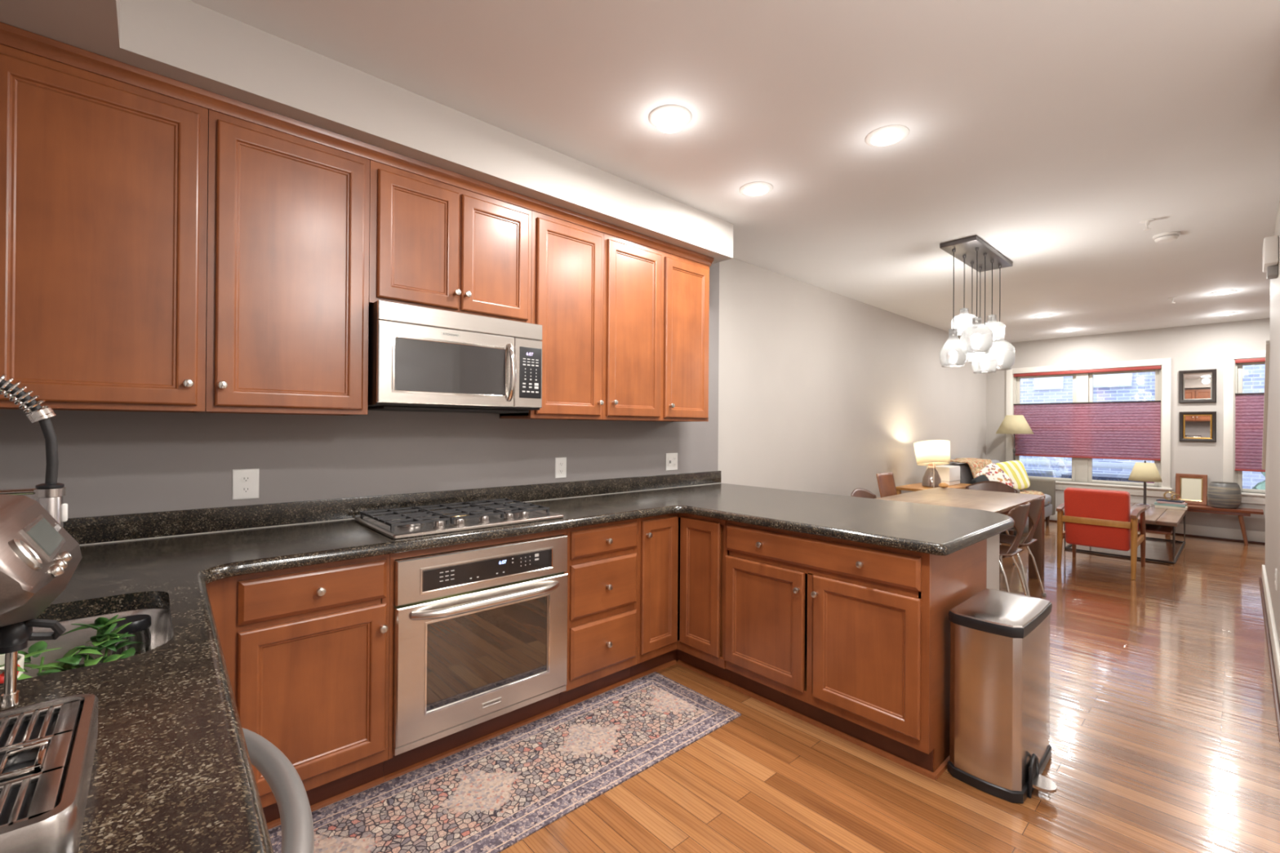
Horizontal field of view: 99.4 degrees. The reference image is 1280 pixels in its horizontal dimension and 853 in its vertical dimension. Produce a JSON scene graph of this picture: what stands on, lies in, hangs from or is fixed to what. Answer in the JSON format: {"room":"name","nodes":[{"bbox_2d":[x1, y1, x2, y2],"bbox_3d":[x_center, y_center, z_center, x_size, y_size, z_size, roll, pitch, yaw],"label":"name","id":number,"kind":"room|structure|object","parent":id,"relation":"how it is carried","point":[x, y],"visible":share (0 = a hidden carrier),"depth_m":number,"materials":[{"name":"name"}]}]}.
{"room":"kitchen","nodes":[
{"label":"kitchen","id":0,"kind":"room"},
{"bbox_2d":[0,0,733,264],"bbox_3d":[-0.062,-1.252,1.856,3.408,0.229,2.600,1,0,-42],"label":"soffit","id":1,"kind":"structure","parent":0,"point":[188,42],"depth_m":2.06,"materials":[{"name":"paint"}]},
{"bbox_2d":[0,257,986,613],"bbox_3d":[1.646,0.009,5.225,10.680,2.708,0.100,1,0,-42],"label":"wall","id":2,"kind":"structure","parent":0,"point":[111,463],"depth_m":3.76,"materials":[{"name":"paint"}]},
{"bbox_2d":[0,44,208,413],"bbox_3d":[-1.832,-0.584,1.756,0.660,1.057,0.376,1,0,-42],"label":"upper cabinet","id":3,"kind":"object","parent":2,"relation":"attached to","point":[104,180],"visible":0.98,"depth_m":1.69,"materials":[{"name":"brown wood"}]},
{"bbox_2d":[232,468,258,499],"bbox_3d":[-1.605,0.235,2.213,0.088,0.122,0.008,1,0,-42],"label":"outlet plate","id":4,"kind":"object","parent":2,"relation":"attached to","point":[245,482],"visible":1,"depth_m":2.21,"materials":[{"name":"white plastic"}]},
{"bbox_2d":[240,475,251,493],"bbox_3d":[-1.603,0.235,2.211,0.033,0.073,0.002,1,0,-42],"label":"socket","id":5,"kind":"object","parent":4,"relation":"attached to","point":[246,480],"depth_m":2.21,"materials":[{"name":"grey plastic"}]},
{"bbox_2d":[200,109,369,415],"bbox_3d":[-1.394,-0.579,2.152,0.519,1.057,0.376,1,0,-42],"label":"upper cabinet","id":6,"kind":"object","parent":2,"relation":"attached to","point":[288,215],"visible":0.96,"depth_m":2.02,"materials":[{"name":"brown wood"}]},
{"bbox_2d":[62,471,721,546],"bbox_3d":[0.025,0.380,2.041,3.809,0.096,2.449,1,0,-42],"label":"backsplash","id":7,"kind":"structure","parent":2,"relation":"attached to","point":[86,531],"depth_m":2.37,"materials":[{"name":"stone"}]},
{"bbox_2d":[368,160,531,323],"bbox_3d":[-0.918,-0.806,2.582,0.757,0.595,0.376,1,0,-42],"label":"upper cabinet","id":8,"kind":"object","parent":2,"relation":"attached to","point":[435,244],"visible":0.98,"depth_m":2.43,"materials":[{"name":"brown wood"}]},
{"bbox_2d":[368,299,542,413],"bbox_3d":[-0.884,-0.288,2.559,0.762,0.434,0.454,1,0,-42],"label":"microwave","id":9,"kind":"object","parent":8,"relation":"attached to","point":[420,358],"visible":0.96,"depth_m":2.37,"materials":[{"name":"silver metal"}]},
{"bbox_2d":[499,210,604,419],"bbox_3d":[-0.469,-0.570,2.989,0.458,1.057,0.376,1,0,-42],"label":"upper cabinet","id":10,"kind":"object","parent":2,"relation":"attached to","point":[567,257],"visible":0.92,"depth_m":2.87,"materials":[{"name":"brown wood"}]},
{"bbox_2d":[555,457,566,478],"bbox_3d":[-0.471,0.246,3.238,0.078,0.122,0.008,1,0,-42],"label":"outlet plate","id":11,"kind":"object","parent":2,"relation":"attached to","point":[560,463],"visible":1,"depth_m":3.23,"materials":[{"name":"white plastic"}]},
{"bbox_2d":[559,462,564,474],"bbox_3d":[-0.469,0.246,3.236,0.033,0.073,0.002,1,0,-42],"label":"socket","id":12,"kind":"object","parent":11,"relation":"attached to","point":[561,464],"depth_m":3.24,"materials":[{"name":"grey plastic"}]},
{"bbox_2d":[578,232,709,422],"bbox_3d":[0.037,-0.565,3.446,0.902,1.057,0.376,1,0,-42],"label":"upper cabinet","id":13,"kind":"object","parent":2,"relation":"attached to","point":[655,328],"visible":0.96,"depth_m":3.29,"materials":[{"name":"brown wood"}]},
{"bbox_2d":[0,22,714,266],"bbox_3d":[-0.851,-1.115,2.655,3.308,0.049,0.353,1,0,-42],"label":"crown molding","id":14,"kind":"structure","parent":13,"relation":"attached to","point":[11,36],"depth_m":2.02,"materials":[{"name":"brown wood"}]},
{"bbox_2d":[665,453,677,471],"bbox_3d":[0.230,0.251,3.867,0.118,0.122,0.015,1,0,-42],"label":"outlet plate","id":15,"kind":"object","parent":2,"relation":"attached to","point":[671,464],"visible":1,"depth_m":3.86,"materials":[{"name":"white plastic"}]},
{"bbox_2d":[672,456,676,466],"bbox_3d":[0.247,0.251,3.884,0.033,0.073,0.002,1,0,-42],"label":"socket","id":16,"kind":"object","parent":15,"relation":"attached to","point":[674,458],"depth_m":3.88,"materials":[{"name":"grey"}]},
{"bbox_2d":[189,0,1279,342],"bbox_3d":[3.192,-1.378,3.530,10.680,0.080,4.720,1,0,-42],"label":"ceiling","id":17,"kind":"structure","parent":0,"point":[1045,132],"depth_m":2.40,"materials":[{"name":"paint"}]},
{"bbox_2d":[648,104,691,133],"bbox_3d":[0.133,-1.339,2.396,0.188,0.048,0.188,1,0,-42],"label":"recessed light","id":18,"kind":"object","parent":17,"relation":"in","point":[669,118],"visible":1,"depth_m":2.36,"materials":[{"name":"white"}]},
{"bbox_2d":[739,181,773,196],"bbox_3d":[0.664,-1.350,3.105,0.188,0.014,0.188,1,0,-42],"label":"recessed light","id":19,"kind":"object","parent":17,"relation":"in","point":[753,188],"visible":1,"depth_m":3.08,"materials":[{"name":"white"}]},
{"bbox_2d":[865,124,909,146],"bbox_3d":[1.152,-1.348,2.535,0.188,0.014,0.188,1,0,-42],"label":"recessed light","id":20,"kind":"object","parent":17,"relation":"in","point":[887,135],"visible":1,"depth_m":2.52,"materials":[{"name":"white"}]},
{"bbox_2d":[939,235,1015,373],"bbox_3d":[2.615,-0.873,4.196,0.913,0.934,0.343,1,0,-42],"label":"pendant light fixture","id":21,"kind":"object","parent":17,"relation":"hanging from","point":[977,340],"visible":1,"depth_m":4.07,"materials":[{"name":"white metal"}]},
{"bbox_2d":[1034,313,1053,317],"bbox_3d":[4.790,-1.310,6.444,0.188,0.014,0.188,1,0,-42],"label":"recessed light","id":22,"kind":"object","parent":17,"relation":"in","point":[1046,314],"visible":1,"depth_m":6.41,"materials":[{"name":"white"}]},
{"bbox_2d":[1060,328,1077,332],"bbox_3d":[5.829,-1.300,7.383,0.188,0.014,0.188,1,0,-42],"label":"recessed light","id":23,"kind":"object","parent":17,"relation":"in","point":[1068,330],"visible":1,"depth_m":7.35,"materials":[{"name":"white"}]},
{"bbox_2d":[1139,218,1155,231],"bbox_3d":[3.298,-1.308,3.531,0.076,0.058,0.076,1,0,-42],"label":"sprinkler","id":24,"kind":"object","parent":17,"relation":"attached to","point":[1146,222],"visible":1,"depth_m":3.52,"materials":[{"name":"white plastic"}]},
{"bbox_2d":[1152,231,1180,243],"bbox_3d":[3.664,-1.312,3.782,0.140,0.042,0.140,1,0,-42],"label":"smoke detector","id":25,"kind":"object","parent":17,"relation":"attached to","point":[1166,237],"visible":1,"depth_m":3.75,"materials":[{"name":"white plastic"}]},
{"bbox_2d":[1208,289,1236,295],"bbox_3d":[5.710,-1.307,5.322,0.188,0.014,0.188,1,0,-42],"label":"recessed light","id":26,"kind":"object","parent":17,"relation":"in","point":[1228,291],"visible":1,"depth_m":5.29,"materials":[{"name":"white"}]},
{"bbox_2d":[1213,311,1237,315],"bbox_3d":[6.771,-1.297,6.280,0.188,0.014,0.188,1,0,-42],"label":"recessed light","id":27,"kind":"object","parent":17,"relation":"in","point":[1229,313],"visible":1,"depth_m":6.25,"materials":[{"name":"white"}]},
{"bbox_2d":[499,520,1279,852],"bbox_3d":[3.172,1.399,3.522,10.680,0.060,4.720,1,0,-42],"label":"floor","id":28,"kind":"structure","parent":0,"point":[1164,738],"depth_m":2.16,"materials":[{"name":"brown wood"}]},
{"bbox_2d":[242,728,314,852],"bbox_3d":[-0.777,0.898,0.609,0.688,0.868,0.603,1,0,-42],"label":"handle","id":29,"kind":"object","parent":28,"relation":"on","point":[287,788],"visible":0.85,"depth_m":0.81,"materials":[{"name":"metal"}]},
{"bbox_2d":[209,554,390,830],"bbox_3d":[-1.309,0.896,2.038,0.524,0.872,0.664,1,0,-42],"label":"base cabinet","id":30,"kind":"object","parent":28,"relation":"on","point":[305,649],"visible":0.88,"depth_m":1.84,"materials":[{"name":"brown wood"}]},
{"bbox_2d":[383,528,567,782],"bbox_3d":[-0.840,0.901,2.498,0.786,0.872,0.612,1,0,-42],"label":"housing","id":31,"kind":"object","parent":28,"relation":"on","point":[403,763],"visible":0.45,"depth_m":2.20,"materials":[{"name":"brown wood"}]},
{"bbox_2d":[392,534,568,755],"bbox_3d":[-0.780,0.857,2.433,0.757,0.716,0.632,1,0,-42],"label":"wall oven","id":32,"kind":"object","parent":31,"relation":"in","point":[481,633],"visible":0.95,"depth_m":2.20,"materials":[{"name":"metal"}]},
{"bbox_2d":[268,671,741,852],"bbox_3d":[-0.389,1.335,2.146,1.800,0.007,0.585,1,0,-42],"label":"runner rug","id":33,"kind":"object","parent":28,"relation":"on","point":[489,796],"visible":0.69,"depth_m":2.05,"materials":[{"name":"fabric"}]},
{"bbox_2d":[559,518,638,710],"bbox_3d":[-0.365,0.905,2.892,0.445,0.872,0.664,1,0,-42],"label":"base cabinet","id":34,"kind":"object","parent":28,"relation":"on","point":[602,559],"visible":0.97,"depth_m":2.65,"materials":[{"name":"brown wood"}]},
{"bbox_2d":[630,513,731,687],"bbox_3d":[0.265,0.911,3.270,0.996,0.872,0.948,1,0,-42],"label":"base cabinet","id":35,"kind":"object","parent":28,"relation":"on","point":[682,557],"visible":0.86,"depth_m":2.91,"materials":[{"name":"brown wood"}]},
{"bbox_2d":[0,483,1014,852],"bbox_3d":[0.032,0.448,2.048,3.829,0.040,2.449,1,0,-42],"label":"countertop","id":36,"kind":"structure","parent":35,"relation":"on","point":[172,771],"depth_m":1.27,"materials":[{"name":"black stone"}]},
{"bbox_2d":[0,373,67,527],"bbox_3d":[-1.293,0.144,1.023,0.297,0.542,0.060,1,0,-44],"label":"kitchen faucet","id":37,"kind":"object","parent":36,"relation":"on","point":[50,494],"visible":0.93,"depth_m":1.09,"materials":[{"name":"silver metal"}]},
{"bbox_2d":[0,493,97,852],"bbox_3d":[-0.755,0.248,0.480,0.378,0.338,0.350,1,0,-42],"label":"espresso machine","id":38,"kind":"object","parent":36,"relation":"on","point":[47,749],"visible":1,"depth_m":0.57,"materials":[{"name":"metal"}]},
{"bbox_2d":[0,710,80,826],"bbox_3d":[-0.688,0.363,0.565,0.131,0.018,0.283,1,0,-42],"label":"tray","id":39,"kind":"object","parent":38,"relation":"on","point":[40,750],"depth_m":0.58,"materials":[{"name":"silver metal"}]},
{"bbox_2d":[0,699,81,828],"bbox_3d":[-0.688,0.361,0.565,0.131,0.007,0.284,1,0,-42],"label":"grille","id":40,"kind":"object","parent":38,"relation":"attached to","point":[41,743],"depth_m":0.59,"materials":[{"name":"metal"}]},
{"bbox_2d":[0,693,97,852],"bbox_3d":[-0.688,0.386,0.565,0.163,0.064,0.315,1,0,-42],"label":"drip tray","id":41,"kind":"object","parent":38,"relation":"on","point":[47,749],"depth_m":0.57,"materials":[{"name":"metal"}]},
{"bbox_2d":[20,607,171,677],"bbox_3d":[-1.185,0.550,1.092,0.425,0.184,0.573,1,0,-42],"label":"sink","id":42,"kind":"object","parent":36,"relation":"in","point":[160,628],"visible":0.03,"depth_m":1.30,"materials":[{"name":"metal"}]},
{"bbox_2d":[0,648,60,684],"bbox_3d":[-1.181,0.530,0.982,0.180,0.200,0.176,1,0,-42],"label":"flower pot","id":43,"kind":"object","parent":42,"relation":"in","point":[20,669],"visible":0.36,"depth_m":1.01,"materials":[{"name":"beige ceramic"}]},
{"bbox_2d":[0,614,143,675],"bbox_3d":[-1.140,0.517,1.119,0.190,0.231,0.201,0,0,26],"label":"leafy cuttings","id":44,"kind":"object","parent":42,"relation":"in","point":[70,660],"visible":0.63,"depth_m":1.13,"materials":[{"name":"green plant"}]},
{"bbox_2d":[111,614,151,659],"bbox_3d":[-1.216,0.545,1.298,0.070,0.172,0.070,1,0,-42],"label":"storage jar","id":45,"kind":"object","parent":42,"relation":"in","point":[140,624],"visible":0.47,"depth_m":1.30,"materials":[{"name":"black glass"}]},
{"bbox_2d":[354,497,564,539],"bbox_3d":[-0.810,0.401,2.469,0.762,0.044,0.527,1,0,-42],"label":"gas cooktop","id":46,"kind":"object","parent":36,"relation":"in","point":[420,522],"visible":1,"depth_m":2.37,"materials":[{"name":"metal"}]},
{"bbox_2d":[724,520,986,780],"bbox_3d":[1.012,0.915,2.634,0.743,0.872,0.996,1,0,-42],"label":"base cabinet","id":47,"kind":"object","parent":28,"relation":"on","point":[849,640],"visible":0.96,"depth_m":2.31,"materials":[{"name":"brown wood"}]},
{"bbox_2d":[850,488,876,498],"bbox_3d":[2.094,0.958,4.644,0.463,0.819,0.497,1,0,-42],"label":"dining chair","id":48,"kind":"object","parent":28,"relation":"on","point":[858,492],"visible":0.07,"depth_m":4.85,"materials":[{"name":"brown wood"}]},
{"bbox_2d":[875,472,897,497],"bbox_3d":[2.431,0.904,4.928,0.436,0.933,0.507,1,0,-42],"label":"dining chair","id":49,"kind":"object","parent":28,"relation":"on","point":[886,482],"visible":0.23,"depth_m":5.12,"materials":[{"name":"brown wood"}]},
{"bbox_2d":[895,482,971,494],"bbox_3d":[3.468,1.037,6.390,1.100,0.685,0.500,1,0,-42],"label":"side table","id":50,"kind":"object","parent":28,"relation":"on","point":[916,486],"visible":0.11,"depth_m":6.21,"materials":[{"name":"brown wood"}]},
{"bbox_2d":[913,440,950,487],"bbox_3d":[3.367,0.422,6.268,0.384,0.545,0.384,1,0,-42],"label":"lamp","id":51,"kind":"object","parent":50,"relation":"on","point":[930,453],"visible":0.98,"depth_m":6.15,"materials":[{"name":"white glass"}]},
{"bbox_2d":[926,465,960,485],"bbox_3d":[3.668,0.587,6.569,0.380,0.220,0.270,1,0,-42],"label":"box unit","id":52,"kind":"object","parent":50,"relation":"on","point":[948,474],"visible":0.62,"depth_m":6.43,"materials":[{"name":"white plastic"}]},
{"bbox_2d":[876,487,1044,579],"bbox_3d":[2.694,0.994,4.652,1.860,0.750,0.900,1,0,-42],"label":"dining table","id":53,"kind":"object","parent":28,"relation":"on","point":[1002,503],"visible":0.42,"depth_m":4.85,"materials":[{"name":"brown wood"}]},
{"bbox_2d":[938,482,948,488],"bbox_3d":[3.080,0.597,5.511,0.090,0.052,0.090,1,0,-42],"label":"dish","id":54,"kind":"object","parent":53,"relation":"on","point":[942,485],"visible":1,"depth_m":5.48,"materials":[{"name":"brown ceramic"}]},
{"bbox_2d":[965,480,1017,571],"bbox_3d":[3.461,0.970,5.453,0.497,0.819,0.463,1,0,-42],"label":"dining chair","id":55,"kind":"object","parent":28,"relation":"on","point":[990,486],"visible":0.15,"depth_m":5.59,"materials":[{"name":"brown wood"}]},
{"bbox_2d":[947,588,1057,804],"bbox_3d":[1.470,1.031,2.147,0.484,0.643,0.324,1,0,-42],"label":"pedal bin","id":56,"kind":"object","parent":28,"relation":"on","point":[1000,748],"visible":1,"depth_m":2.03,"materials":[{"name":"silver metal"}]},
{"bbox_2d":[955,459,1055,535],"bbox_3d":[4.899,0.942,7.440,1.970,0.903,0.920,1,0,-42],"label":"sofa","id":57,"kind":"object","parent":28,"relation":"on","point":[1047,486],"visible":0.08,"depth_m":7.70,"materials":[{"name":"fabric"}]},
{"bbox_2d":[955,462,973,484],"bbox_3d":[4.448,0.730,7.315,0.860,0.486,0.255,1,0,-42],"label":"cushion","id":58,"kind":"object","parent":57,"relation":"on","point":[966,476],"depth_m":7.03,"materials":[{"name":"fabric"}]},
{"bbox_2d":[950,457,992,478],"bbox_3d":[4.459,0.619,7.348,1.051,0.357,0.470,1,0,-42],"label":"throw blanket","id":59,"kind":"object","parent":57,"relation":"on","point":[975,465],"visible":0.5,"depth_m":7.15,"materials":[{"name":"beige fabric"}]},
{"bbox_2d":[970,474,989,484],"bbox_3d":[4.319,0.787,6.808,0.514,0.344,0.224,1,0,-42],"label":"cushion","id":60,"kind":"object","parent":57,"relation":"on","point":[983,477],"visible":0.26,"depth_m":6.77,"materials":[{"name":"black fabric"}]},
{"bbox_2d":[973,462,1014,487],"bbox_3d":[4.579,0.710,7.029,0.486,0.459,0.263,0,0,-22],"label":"cushion","id":61,"kind":"object","parent":57,"relation":"on","point":[993,472],"visible":0.5,"depth_m":7.02,"materials":[{"name":"fabric"}]},
{"bbox_2d":[995,460,1030,489],"bbox_3d":[5.280,0.707,7.744,0.450,0.447,0.211,0,0,4],"label":"cushion","id":62,"kind":"object","parent":57,"relation":"on","point":[1015,470],"visible":0.61,"depth_m":7.69,"materials":[{"name":"fabric"}]},
{"bbox_2d":[1020,490,1048,502],"bbox_3d":[5.392,0.983,7.512,0.663,0.142,0.377,1,0,-42],"label":"folded throw","id":63,"kind":"object","parent":57,"relation":"on","point":[1031,492],"visible":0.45,"depth_m":7.54,"materials":[{"name":"beige fabric"}]},
{"bbox_2d":[1044,493,1051,506],"bbox_3d":[5.316,1.022,7.656,0.870,0.170,0.680,1,0,-42],"label":"seat cushion","id":64,"kind":"object","parent":57,"relation":"on","point":[1047,496],"depth_m":7.52,"materials":[{"name":"fabric"}]},
{"bbox_2d":[999,502,1030,595],"bbox_3d":[2.620,0.963,4.063,0.436,0.813,0.477,1,0,-42],"label":"dining chair","id":65,"kind":"object","parent":28,"relation":"on","point":[1019,513],"visible":0.54,"depth_m":3.88,"materials":[{"name":"brown wood"}]},
{"bbox_2d":[995,415,1034,460],"bbox_3d":[5.647,0.616,8.196,0.479,1.571,0.479,1,0,-42],"label":"floor lamp","id":66,"kind":"object","parent":28,"relation":"on","point":[1011,424],"visible":0.7,"depth_m":8.07,"materials":[{"name":"beige fabric"}]},
{"bbox_2d":[999,496,1046,596],"bbox_3d":[2.992,0.966,4.426,0.436,0.813,0.477,1,0,-42],"label":"dining chair","id":67,"kind":"object","parent":28,"relation":"on","point":[1036,504],"visible":0.63,"depth_m":4.25,"materials":[{"name":"brown wood"}]},
{"bbox_2d":[1056,487,1146,580],"bbox_3d":[4.536,0.992,5.339,0.755,0.788,0.594,1,0,-42],"label":"armchair","id":68,"kind":"object","parent":28,"relation":"on","point":[1092,517],"visible":1,"depth_m":5.11,"materials":[{"name":"red fabric"}]},
{"bbox_2d":[1063,487,1130,551],"bbox_3d":[4.335,0.872,5.157,0.198,0.553,0.476,1,0,-42],"label":"cushion","id":69,"kind":"object","parent":68,"relation":"on","point":[1093,517],"depth_m":5.10,"materials":[{"name":"red fabric"}]},
{"bbox_2d":[1062,502,1188,564],"bbox_3d":[5.666,1.179,6.328,1.720,0.432,0.936,1,0,-42],"label":"coffee table","id":70,"kind":"object","parent":28,"relation":"on","point":[1157,520],"visible":0.41,"depth_m":5.81,"materials":[{"name":"brown wood"}]},
{"bbox_2d":[1128,460,1162,506],"bbox_3d":[6.185,0.694,6.654,0.307,0.548,0.307,1,0,-42],"label":"table lamp","id":71,"kind":"object","parent":70,"relation":"on","point":[1144,472],"visible":1,"depth_m":6.58,"materials":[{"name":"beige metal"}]},
{"bbox_2d":[1137,524,1176,534],"bbox_3d":[5.681,1.089,6.341,1.600,0.023,0.840,1,0,-42],"label":"shelf","id":72,"kind":"object","parent":70,"relation":"attached to","point":[1148,528],"depth_m":5.63,"materials":[{"name":"brown wood"}]},
{"bbox_2d":[1155,505,1186,510],"bbox_3d":[6.308,0.953,6.455,0.240,0.030,0.270,1,0,-45],"label":"book","id":73,"kind":"object","parent":70,"relation":"on","point":[1156,506],"visible":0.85,"depth_m":6.37,"materials":[{"name":"beige paper"}]},
{"bbox_2d":[1154,502,1187,507],"bbox_3d":[6.308,0.923,6.456,0.240,0.028,0.269,1,0,-42],"label":"book","id":74,"kind":"object","parent":73,"relation":"on","point":[1155,503],"visible":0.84,"depth_m":6.38,"materials":[{"name":"teal paper"}]},
{"bbox_2d":[1156,501,1186,505],"bbox_3d":[6.308,0.900,6.456,0.240,0.018,0.220,0,0,42],"label":"book","id":75,"kind":"object","parent":74,"relation":"on","point":[1162,502],"visible":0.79,"depth_m":6.38,"materials":[{"name":"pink paper"}]},
{"bbox_2d":[1155,498,1185,502],"bbox_3d":[6.308,0.883,6.456,0.180,0.014,0.220,1,0,-35],"label":"book","id":76,"kind":"object","parent":75,"relation":"on","point":[1158,500],"visible":0.98,"depth_m":6.41,"materials":[{"name":"grey paper"}]},
{"bbox_2d":[1163,491,1181,500],"bbox_3d":[6.309,0.824,6.440,0.052,0.108,0.154,1,0,-42],"label":"ring ornament","id":77,"kind":"object","parent":76,"relation":"on","point":[1165,493],"visible":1,"depth_m":6.43,"materials":[{"name":"gold metal"}]},
{"bbox_2d":[1164,503,1263,546],"bbox_3d":[7.033,1.200,6.728,0.345,0.417,0.900,1,0,-42],"label":"bench","id":78,"kind":"object","parent":28,"relation":"on","point":[1240,512],"visible":0.53,"depth_m":6.49,"materials":[{"name":"brown wood"}]},
{"bbox_2d":[1175,473,1207,505],"bbox_3d":[7.047,0.800,6.945,0.079,0.382,0.285,1,0,-42],"label":"picture frame","id":79,"kind":"object","parent":78,"relation":"on","point":[1193,488],"visible":0.96,"depth_m":6.94,"materials":[{"name":"brown wood"}]},
{"bbox_2d":[1207,481,1241,508],"bbox_3d":[7.132,0.838,6.634,0.288,0.306,0.288,1,0,-42],"label":"ceramic vase","id":80,"kind":"object","parent":78,"relation":"on","point":[1221,495],"visible":1,"depth_m":6.54,"materials":[{"name":"grey ceramic"}]},
{"bbox_2d":[986,533,999,590],"bbox_3d":[1.038,0.917,3.309,0.198,0.873,1.928,1,0,-42],"label":"wall","id":81,"kind":"structure","parent":0,"point":[993,543],"depth_m":2.59,"materials":[{"name":"paint"}]},
{"bbox_2d":[986,318,1270,532],"bbox_3d":[7.101,0.054,7.064,0.120,2.708,4.514,1,0,-42],"label":"wall","id":82,"kind":"structure","parent":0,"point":[1196,347],"depth_m":7.09,"materials":[{"name":"paint"}]},
{"bbox_2d":[1013,365,1160,460],"bbox_3d":[6.355,-0.180,7.819,0.047,1.263,1.651,1,0,-42],"label":"blind","id":83,"kind":"object","parent":82,"relation":"attached to","point":[1128,429],"visible":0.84,"depth_m":7.73,"materials":[{"name":"red"}]},
{"bbox_2d":[1005,358,1172,497],"bbox_3d":[6.373,0.015,7.836,0.165,1.830,1.875,1,0,-42],"label":"window","id":84,"kind":"structure","parent":82,"relation":"attached to","point":[1082,383],"depth_m":7.69,"materials":[{"name":"white"}]},
{"bbox_2d":[1044,511,1265,544],"bbox_3d":[7.012,1.335,7.047,0.016,0.145,4.400,1,0,-42],"label":"baseboard","id":85,"kind":"structure","parent":82,"relation":"attached to","point":[1219,532],"depth_m":6.79,"materials":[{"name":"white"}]},
{"bbox_2d":[1178,368,1216,403],"bbox_3d":[7.119,-0.513,6.938,0.030,0.418,0.335,1,0,-42],"label":"wall mirror","id":86,"kind":"object","parent":82,"relation":"attached to","point":[1194,385],"visible":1,"depth_m":6.94,"materials":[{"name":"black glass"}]},
{"bbox_2d":[1179,411,1216,441],"bbox_3d":[7.117,0.002,6.934,0.030,0.382,0.330,1,0,-42],"label":"wall mirror","id":87,"kind":"object","parent":82,"relation":"attached to","point":[1194,426],"visible":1,"depth_m":6.93,"materials":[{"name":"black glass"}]},
{"bbox_2d":[1222,350,1265,504],"bbox_3d":[7.679,0.010,6.391,0.165,1.850,1.140,1,0,-42],"label":"window","id":88,"kind":"structure","parent":82,"relation":"attached to","point":[1233,371],"depth_m":6.72,"materials":[{"name":"white"}]},
{"bbox_2d":[1235,357,1265,471],"bbox_3d":[7.661,-0.140,6.374,0.047,1.373,0.916,1,0,-42],"label":"blind","id":89,"kind":"object","parent":82,"relation":"attached to","point":[1249,408],"visible":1,"depth_m":6.62,"materials":[{"name":"red"}]},
{"bbox_2d":[1265,198,1279,646],"bbox_3d":[3.968,0.020,3.320,4.550,2.708,0.100,1,0,-42],"label":"wall","id":90,"kind":"structure","parent":0,"point":[1272,460],"depth_m":3.65,"materials":[{"name":"paint"}]},
{"bbox_2d":[1262,340,1270,469],"bbox_3d":[5.289,-0.139,4.513,1.107,1.046,0.140,1,0,-42],"label":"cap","id":91,"kind":"object","parent":90,"relation":"attached to","point":[1268,342],"visible":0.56,"depth_m":4.50,"materials":[{"name":"white"}]},
{"bbox_2d":[1258,564,1279,743],"bbox_3d":[3.925,1.302,3.365,4.565,0.145,0.018,1,0,-42],"label":"baseboard","id":92,"kind":"structure","parent":90,"relation":"attached to","point":[1271,620],"depth_m":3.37,"materials":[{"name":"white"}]},
{"bbox_2d":[1262,235,1279,279],"bbox_3d":[3.836,-1.017,3.305,0.280,0.220,0.059,1,0,-42],"label":"door chime","id":93,"kind":"object","parent":90,"relation":"attached to","point":[1271,244],"visible":1,"depth_m":3.22,"materials":[{"name":"white plastic"}]},
{"bbox_2d":[1275,568,1277,591],"bbox_3d":[3.840,0.923,3.280,0.076,0.122,0.008,1,0,-42],"label":"outlet plate","id":94,"kind":"object","parent":90,"relation":"attached to","point":[1276,571],"visible":1,"depth_m":3.25,"materials":[{"name":"white plastic"}]},
{"label":"outside","id":95,"kind":"structure","parent":0,"visible":0},
{"bbox_3d":[17.052,2.466,19.092,30.450,0.100,32.000,1,0,-42],"label":"pavement","id":96,"kind":"object","parent":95,"visible":0},
{"bbox_2d":[1026,470,1053,477],"bbox_3d":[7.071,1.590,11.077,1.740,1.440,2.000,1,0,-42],"label":"parked car","id":97,"kind":"object","parent":96,"relation":"on","point":[1029,473],"visible":0.02,"depth_m":10.34,"materials":[{"name":"blue"}]},
{"bbox_2d":[1019,457,1151,477],"bbox_3d":[8.042,1.403,11.921,0.150,1.848,4.950,1,0,-42],"label":"fence","id":98,"kind":"object","parent":96,"relation":"on","point":[1062,463],"visible":0.02,"depth_m":11.12,"materials":[{"name":"white"}]},
{"bbox_2d":[1061,472,1154,483],"bbox_3d":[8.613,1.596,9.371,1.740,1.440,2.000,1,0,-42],"label":"parked car","id":99,"kind":"object","parent":96,"relation":"on","point":[1118,477],"visible":0.02,"depth_m":9.44,"materials":[{"name":"blue"}]},
{"bbox_2d":[1019,364,1265,488],"bbox_3d":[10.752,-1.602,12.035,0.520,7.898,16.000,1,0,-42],"label":"neighbouring house","id":100,"kind":"structure","parent":96,"relation":"on","point":[1140,386],"depth_m":12.09,"materials":[{"name":"grey brick"}]},
{"bbox_2d":[1252,471,1265,489],"bbox_3d":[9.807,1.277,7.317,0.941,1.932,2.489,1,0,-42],"label":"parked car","id":101,"kind":"object","parent":96,"relation":"on","point":[1260,486],"visible":0.03,"depth_m":7.99,"materials":[{"name":"teal metal"}]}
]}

